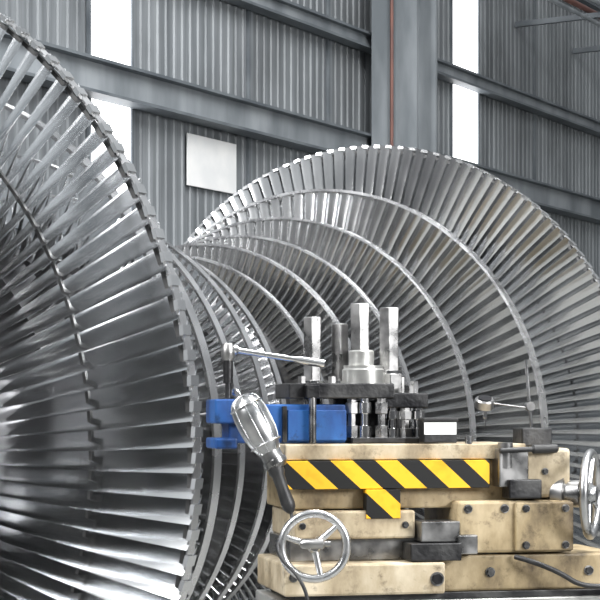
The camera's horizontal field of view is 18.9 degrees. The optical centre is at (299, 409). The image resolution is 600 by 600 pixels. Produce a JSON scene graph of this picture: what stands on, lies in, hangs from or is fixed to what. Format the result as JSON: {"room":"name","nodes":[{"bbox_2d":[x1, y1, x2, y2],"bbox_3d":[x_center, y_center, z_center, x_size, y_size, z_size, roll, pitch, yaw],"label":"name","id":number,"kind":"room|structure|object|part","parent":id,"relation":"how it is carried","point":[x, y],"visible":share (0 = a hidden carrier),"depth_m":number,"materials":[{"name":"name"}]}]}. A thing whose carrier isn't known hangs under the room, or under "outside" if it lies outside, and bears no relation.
{"room":"turbine factory workshop","nodes":[
{"label":"turbine factory workshop","id":0,"kind":"room"},
{"bbox_2d":[0,0,599,599],"bbox_3d":[1.287,-2.470,16.195,0.011,9.000,23.090,0,0,30],"label":"cladding","id":1,"kind":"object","parent":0,"point":[199,42],"visible":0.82,"depth_m":13.95,"materials":[{"name":"grey metal"}]},
{"bbox_2d":[15,229,80,245],"bbox_3d":[1.346,-1.040,16.109,0.025,0.100,23.000,0,0,30],"label":"girt web","id":2,"kind":"object","parent":1,"relation":"attached to","point":[33,233],"visible":0.02,"depth_m":10.99},
{"bbox_2d":[86,0,90,262],"bbox_3d":[-1.362,-3.170,11.611,0.025,6.040,0.020,0,0,30],"label":"frame","id":3,"kind":"object","parent":1,"relation":"attached to","point":[88,2],"visible":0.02,"depth_m":11.60,"materials":[{"name":"grey metal"}]},
{"bbox_2d":[91,0,129,221],"bbox_3d":[-1.249,-3.170,11.817,0.007,6.000,0.450,0,0,30],"label":"pane","id":4,"kind":"object","parent":3,"relation":"attached to","point":[110,19],"visible":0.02,"depth_m":11.85,"materials":[{"name":"white glass"}]},
{"bbox_2d":[130,0,133,237],"bbox_3d":[-1.125,-3.170,12.017,0.025,6.040,0.020,0,0,30],"label":"frame","id":5,"kind":"object","parent":1,"relation":"attached to","point":[131,1],"visible":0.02,"depth_m":12.01,"materials":[{"name":"grey metal"}]},
{"bbox_2d":[187,133,235,193],"bbox_3d":[-0.638,-1.752,12.847,0.036,0.365,0.635,0,0,30],"label":"notice board","id":6,"kind":"object","parent":1,"relation":"attached to","point":[211,163],"visible":0.85,"depth_m":12.82,"materials":[{"name":"paint"}]},
{"bbox_2d":[246,9,250,184],"bbox_3d":[-0.383,-2.470,13.314,0.030,9.000,0.030,0,0,30],"label":"joint","id":7,"kind":"object","parent":1,"relation":"attached to","point":[248,12],"visible":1,"depth_m":13.30,"materials":[{"name":"grey metal"}]},
{"bbox_2d":[0,37,599,217],"bbox_3d":[1.364,-2.125,16.099,0.024,0.190,23.000,0,0,30],"label":"girt web","id":8,"kind":"object","parent":1,"relation":"attached to","point":[86,73],"visible":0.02,"depth_m":12.77},
{"bbox_2d":[3,67,599,223],"bbox_3d":[1.364,-2.020,16.099,0.163,0.020,23.000,0,0,30],"label":"flange","id":9,"kind":"object","parent":8,"relation":"attached to","point":[92,93],"depth_m":12.54,"materials":[{"name":"grey metal"}]},
{"bbox_2d":[3,32,599,201],"bbox_3d":[1.364,-2.230,16.099,0.163,0.020,23.000,0,0,30],"label":"flange","id":10,"kind":"object","parent":8,"relation":"attached to","point":[50,46],"depth_m":12.90,"materials":[{"name":"grey metal"}]},
{"bbox_2d":[326,0,329,121],"bbox_3d":[0.222,-2.470,14.351,0.030,9.000,0.030,0,0,30],"label":"joint","id":11,"kind":"object","parent":1,"relation":"attached to","point":[327,1],"visible":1,"depth_m":14.34,"materials":[{"name":"grey metal"}]},
{"bbox_2d":[250,0,599,130],"bbox_3d":[1.346,-3.015,16.109,0.025,0.090,23.000,0,0,30],"label":"girt web","id":12,"kind":"object","parent":1,"relation":"attached to","point":[272,4],"visible":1,"depth_m":16.05},
{"bbox_2d":[223,0,599,136],"bbox_3d":[1.346,-2.960,16.109,0.121,0.020,23.000,0,0,30],"label":"flange","id":13,"kind":"object","parent":12,"relation":"attached to","point":[247,4],"depth_m":14.73,"materials":[{"name":"grey metal"}]},
{"bbox_2d":[274,0,599,123],"bbox_3d":[1.346,-3.070,16.109,0.121,0.020,23.000,0,0,30],"label":"flange","id":14,"kind":"object","parent":12,"relation":"attached to","point":[286,2],"depth_m":16.18,"materials":[{"name":"grey metal"}]},
{"bbox_2d":[450,0,452,156],"bbox_3d":[1.369,-3.170,16.292,0.025,6.040,0.020,0,0,30],"label":"frame","id":15,"kind":"object","parent":1,"relation":"attached to","point":[451,1],"visible":0.44,"depth_m":16.29,"materials":[{"name":"grey metal"}]},
{"bbox_2d":[453,0,476,162],"bbox_3d":[1.510,-3.170,16.546,0.009,6.000,0.560,0,0,31],"label":"pane","id":16,"kind":"object","parent":15,"relation":"attached to","point":[464,11],"visible":0.44,"depth_m":16.56,"materials":[{"name":"white glass"}]},
{"bbox_2d":[477,0,479,163],"bbox_3d":[1.662,-3.170,16.793,0.025,6.040,0.020,0,0,30],"label":"frame","id":17,"kind":"object","parent":1,"relation":"attached to","point":[478,1],"visible":0.44,"depth_m":16.79,"materials":[{"name":"grey metal"}]},
{"bbox_2d":[533,0,535,179],"bbox_3d":[2.339,-2.470,17.978,0.030,9.000,0.030,0,0,30],"label":"joint","id":18,"kind":"object","parent":1,"relation":"attached to","point":[534,1],"visible":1,"depth_m":17.96,"materials":[{"name":"grey metal"}]},
{"bbox_2d":[515,12,599,27],"bbox_3d":[2.532,-3.755,17.298,0.990,0.050,0.050,0,0,30],"label":"bracket","id":19,"kind":"object","parent":1,"relation":"attached to","point":[595,15],"visible":1,"depth_m":17.33,"materials":[{"name":"grey metal"}]},
{"bbox_2d":[572,46,599,53],"bbox_3d":[3.288,-3.755,18.594,0.990,0.050,0.050,0,0,30],"label":"bracket","id":20,"kind":"object","parent":1,"relation":"attached to","point":[592,48],"visible":1,"depth_m":18.75,"materials":[{"name":"grey metal"}]},
{"bbox_2d":[576,0,599,11],"bbox_3d":[1.346,-4.280,16.109,0.121,0.020,23.000,0,0,30],"label":"flange","id":21,"kind":"object","parent":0,"point":[585,2],"depth_m":18.99,"materials":[{"name":"grey metal"}]},
{"bbox_3d":[4.000,2.080,12.000,36.000,0.100,36.000,0,0,0],"label":"floor","id":22,"kind":"structure","parent":0,"visible":0},
{"bbox_2d":[256,436,599,599],"bbox_3d":[0.521,1.049,4.731,1.267,1.962,0.539,0,0,-12],"label":"carriage","id":23,"kind":"object","parent":22,"relation":"on","point":[350,534],"visible":0.96,"depth_m":4.64,"materials":[{"name":"beige paint"}]},
{"bbox_2d":[230,387,308,599],"bbox_3d":[-0.051,0.983,4.427,0.127,2.075,0.430,0,0,-41],"label":"lamp","id":24,"kind":"object","parent":23,"relation":"attached to","point":[252,418],"visible":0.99,"depth_m":4.46,"materials":[{"name":"metal"}]},
{"bbox_2d":[232,394,278,456],"bbox_3d":[-0.111,0.039,4.495,0.118,0.156,0.088,0,0,0],"label":"hood","id":25,"kind":"object","parent":24,"relation":"attached to","point":[252,418],"depth_m":4.46,"materials":[{"name":"metal"}]},
{"bbox_3d":[-0.046,0.196,4.473,0.074,0.123,0.042,0,0,31],"label":"handle","id":26,"kind":"part","parent":24,"relation":"part of","materials":[{"name":"black rubber"}]},
{"bbox_3d":[-0.005,1.137,4.343,0.084,1.767,0.232,0,0,-27],"label":"cord","id":27,"kind":"part","parent":24,"relation":"part of","materials":[{"name":"black rubber"}]},
{"bbox_2d":[206,399,345,448],"bbox_3d":[-0.061,0.036,4.715,0.351,0.128,0.150,0,0,-12],"label":"holder","id":28,"kind":"object","parent":23,"relation":"on","point":[291,421],"visible":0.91,"depth_m":4.67,"materials":[{"name":"paint"}]},
{"bbox_2d":[221,343,324,397],"bbox_3d":[-0.070,-0.102,4.681,0.270,0.143,0.036,0,0,-9],"label":"wrench","id":29,"kind":"object","parent":28,"relation":"on","point":[228,350],"visible":1,"depth_m":4.66,"materials":[{"name":"metal"}]},
{"bbox_2d":[223,360,232,382],"bbox_3d":[-0.186,-0.099,4.663,0.026,0.058,0.026,0,0,-12],"label":"socket","id":30,"kind":"object","parent":29,"relation":"attached to","point":[227,364],"depth_m":4.65,"materials":[{"name":"metal"}]},
{"bbox_3d":[-0.061,-0.140,4.679,0.252,0.061,0.024,0,0,-7],"label":"handle","id":31,"kind":"part","parent":29,"relation":"part of","materials":[{"name":"metal"}]},
{"bbox_2d":[275,303,427,442],"bbox_3d":[0.154,-0.099,4.794,0.410,0.372,0.225,0,0,-12],"label":"tool holder","id":32,"kind":"object","parent":23,"relation":"on","point":[383,413],"visible":0.93,"depth_m":4.76,"materials":[{"name":"metal"}]},
{"bbox_2d":[305,381,324,382],"bbox_3d":[0.033,-0.074,4.811,0.064,0.008,0.064,0,0,-12],"label":"washer","id":33,"kind":"object","parent":32,"relation":"in","point":[305,381],"depth_m":4.78,"materials":[{"name":"metal"}]},
{"bbox_3d":[0.091,-0.050,4.790,0.284,0.040,0.185,0,0,-12],"label":"clamp plate","id":34,"kind":"part","parent":32,"relation":"part of","materials":[{"name":"metal"}]},
{"bbox_3d":[0.234,0.080,4.819,0.243,0.015,0.210,0,0,-12],"label":"plate","id":35,"kind":"part","parent":32,"relation":"part of","materials":[{"name":"metal"}]},
{"bbox_2d":[384,371,401,373],"bbox_3d":[0.240,-0.101,4.845,0.072,0.008,0.072,0,0,-12],"label":"washer","id":36,"kind":"object","parent":32,"relation":"in","point":[385,372],"depth_m":4.81,"materials":[{"name":"metal"}]},
{"bbox_3d":[0.261,-0.025,4.832,0.122,0.040,0.175,0,0,-12],"label":"clamp plate","id":37,"kind":"part","parent":32,"relation":"part of","materials":[{"name":"metal"}]},
{"bbox_3d":[0.225,0.166,4.633,0.544,0.072,0.014,0,0,-12],"label":"hazard plate","id":38,"kind":"part","parent":23,"relation":"part of","materials":[{"name":"yellow paint"}]},
{"bbox_2d":[430,572,443,585],"bbox_3d":[0.348,0.430,4.586,0.036,0.036,0.013,0,0,-12],"label":"bolt","id":39,"kind":"object","parent":23,"relation":"in","point":[436,578],"depth_m":4.58,"materials":[{"name":"metal"}]},
{"bbox_2d":[418,418,457,442],"bbox_3d":[0.360,0.053,4.702,0.095,0.066,0.058,0,0,-12],"label":"box","id":40,"kind":"object","parent":23,"relation":"on","point":[431,430],"visible":1,"depth_m":4.68,"materials":[{"name":"metal"}]},
{"bbox_3d":[0.360,0.025,4.702,0.095,0.010,0.058,0,0,-12],"label":"lid","id":41,"kind":"part","parent":40,"relation":"part of","materials":[{"name":"black rubber"}]},
{"bbox_3d":[0.421,0.345,4.654,0.054,0.050,0.090,0,0,-12],"label":"gib screw plate","id":42,"kind":"part","parent":23,"relation":"part of","materials":[{"name":"metal"}]},
{"bbox_2d":[485,567,494,576],"bbox_3d":[0.492,0.420,4.667,0.026,0.026,0.013,0,0,-12],"label":"bolt","id":43,"kind":"object","parent":23,"relation":"in","point":[489,571],"depth_m":4.66,"materials":[{"name":"metal"}]},
{"bbox_2d":[474,360,551,445],"bbox_3d":[0.569,-0.019,4.860,0.210,0.233,0.087,0,0,-12],"label":"stand","id":44,"kind":"object","parent":23,"relation":"on","point":[530,436],"visible":0.94,"depth_m":4.84,"materials":[{"name":"metal"}]},
{"bbox_3d":[0.496,0.017,4.828,0.011,0.057,0.011,0,0,-12],"label":"stem","id":45,"kind":"part","parent":44,"relation":"part of","materials":[{"name":"silver metal"}]},
{"bbox_3d":[0.564,-0.013,4.853,0.130,0.020,0.005,0,0,-21],"label":"arm","id":46,"kind":"part","parent":44,"relation":"part of","materials":[{"name":"metal"}]},
{"bbox_3d":[0.619,-0.043,4.875,0.024,0.186,0.009,0,0,-12],"label":"post","id":47,"kind":"part","parent":44,"relation":"part of","materials":[{"name":"metal"}]},
{"bbox_3d":[0.595,0.101,4.680,0.163,0.026,0.024,0,0,-16],"label":"clamp handle","id":48,"kind":"part","parent":23,"relation":"part of","materials":[{"name":"grey metal"}]},
{"bbox_3d":[0.633,0.302,4.683,0.158,0.125,0.022,0,0,-12],"label":"apron plate","id":49,"kind":"part","parent":23,"relation":"part of","materials":[{"name":"beige paint"}]},
{"bbox_2d":[514,554,599,588],"bbox_3d":[0.882,1.197,4.698,0.662,1.648,0.056,0,0,-10],"label":"power cable","id":50,"kind":"object","parent":23,"relation":"attached to","point":[567,577],"visible":1,"depth_m":4.64,"materials":[{"name":"black rubber"}]},
{"bbox_2d":[584,565,593,574],"bbox_3d":[0.756,0.420,4.723,0.026,0.026,0.013,0,0,-12],"label":"bolt","id":51,"kind":"object","parent":23,"relation":"in","point":[588,569],"depth_m":4.71,"materials":[{"name":"metal"}]},
{"label":"plate","id":52,"kind":"object","parent":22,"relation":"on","visible":0},
{"bbox_2d":[390,0,393,145],"bbox_3d":[0.736,-2.470,14.428,0.028,9.000,0.028,0,0,30],"label":"red standpipe","id":53,"kind":"object","parent":52,"relation":"on","point":[391,1],"visible":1,"depth_m":14.41,"materials":[{"name":"metal"}]},
{"bbox_2d":[372,0,418,148],"bbox_3d":[0.764,-2.470,14.486,0.410,9.000,0.030,0,0,30],"label":"steel column","id":54,"kind":"structure","parent":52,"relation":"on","point":[406,12],"depth_m":14.45,"materials":[{"name":"metal"}]},
{"bbox_2d":[419,0,436,152],"bbox_3d":[0.935,-2.470,14.780,0.410,9.000,0.030,0,0,30],"label":"flange","id":55,"kind":"object","parent":52,"relation":"on","point":[427,8],"visible":0.25,"depth_m":14.70,"materials":[{"name":"paint"}]},
{"bbox_3d":[-2.157,1.192,4.665,1.200,1.675,0.500,0,0,29],"label":"support stand","id":56,"kind":"object","parent":22,"relation":"on","visible":0},
{"bbox_2d":[0,13,599,599],"bbox_3d":[-0.644,0.130,7.371,3.089,3.089,7.000,0,0,29],"label":"turbine","id":57,"kind":"object","parent":56,"relation":"on","point":[112,488],"visible":0.78,"depth_m":6.30,"materials":[{"name":"metal"}]},
{"label":"bracket","id":58,"kind":"object","parent":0,"visible":0},
{"bbox_2d":[548,0,599,26],"bbox_3d":[4.615,-3.690,20.222,0.042,0.040,12.600,0,0,30],"label":"conduit pipe","id":59,"kind":"object","parent":58,"relation":"attached to","point":[556,2],"visible":1,"depth_m":16.67,"materials":[{"name":"metal"}]},
{"bbox_2d":[563,0,599,18],"bbox_3d":[4.529,-3.830,20.273,0.056,0.056,12.600,0,0,30],"label":"conduit pipe","id":60,"kind":"object","parent":58,"relation":"attached to","point":[575,3],"visible":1,"depth_m":17.04,"materials":[{"name":"metal"}]},
{"bbox_2d":[588,0,599,6],"bbox_3d":[4.701,-3.830,20.172,0.056,0.056,12.600,0,0,30],"label":"conduit pipe","id":61,"kind":"object","parent":58,"relation":"on","point":[596,2],"visible":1,"depth_m":16.83,"materials":[{"name":"metal"}]}
]}

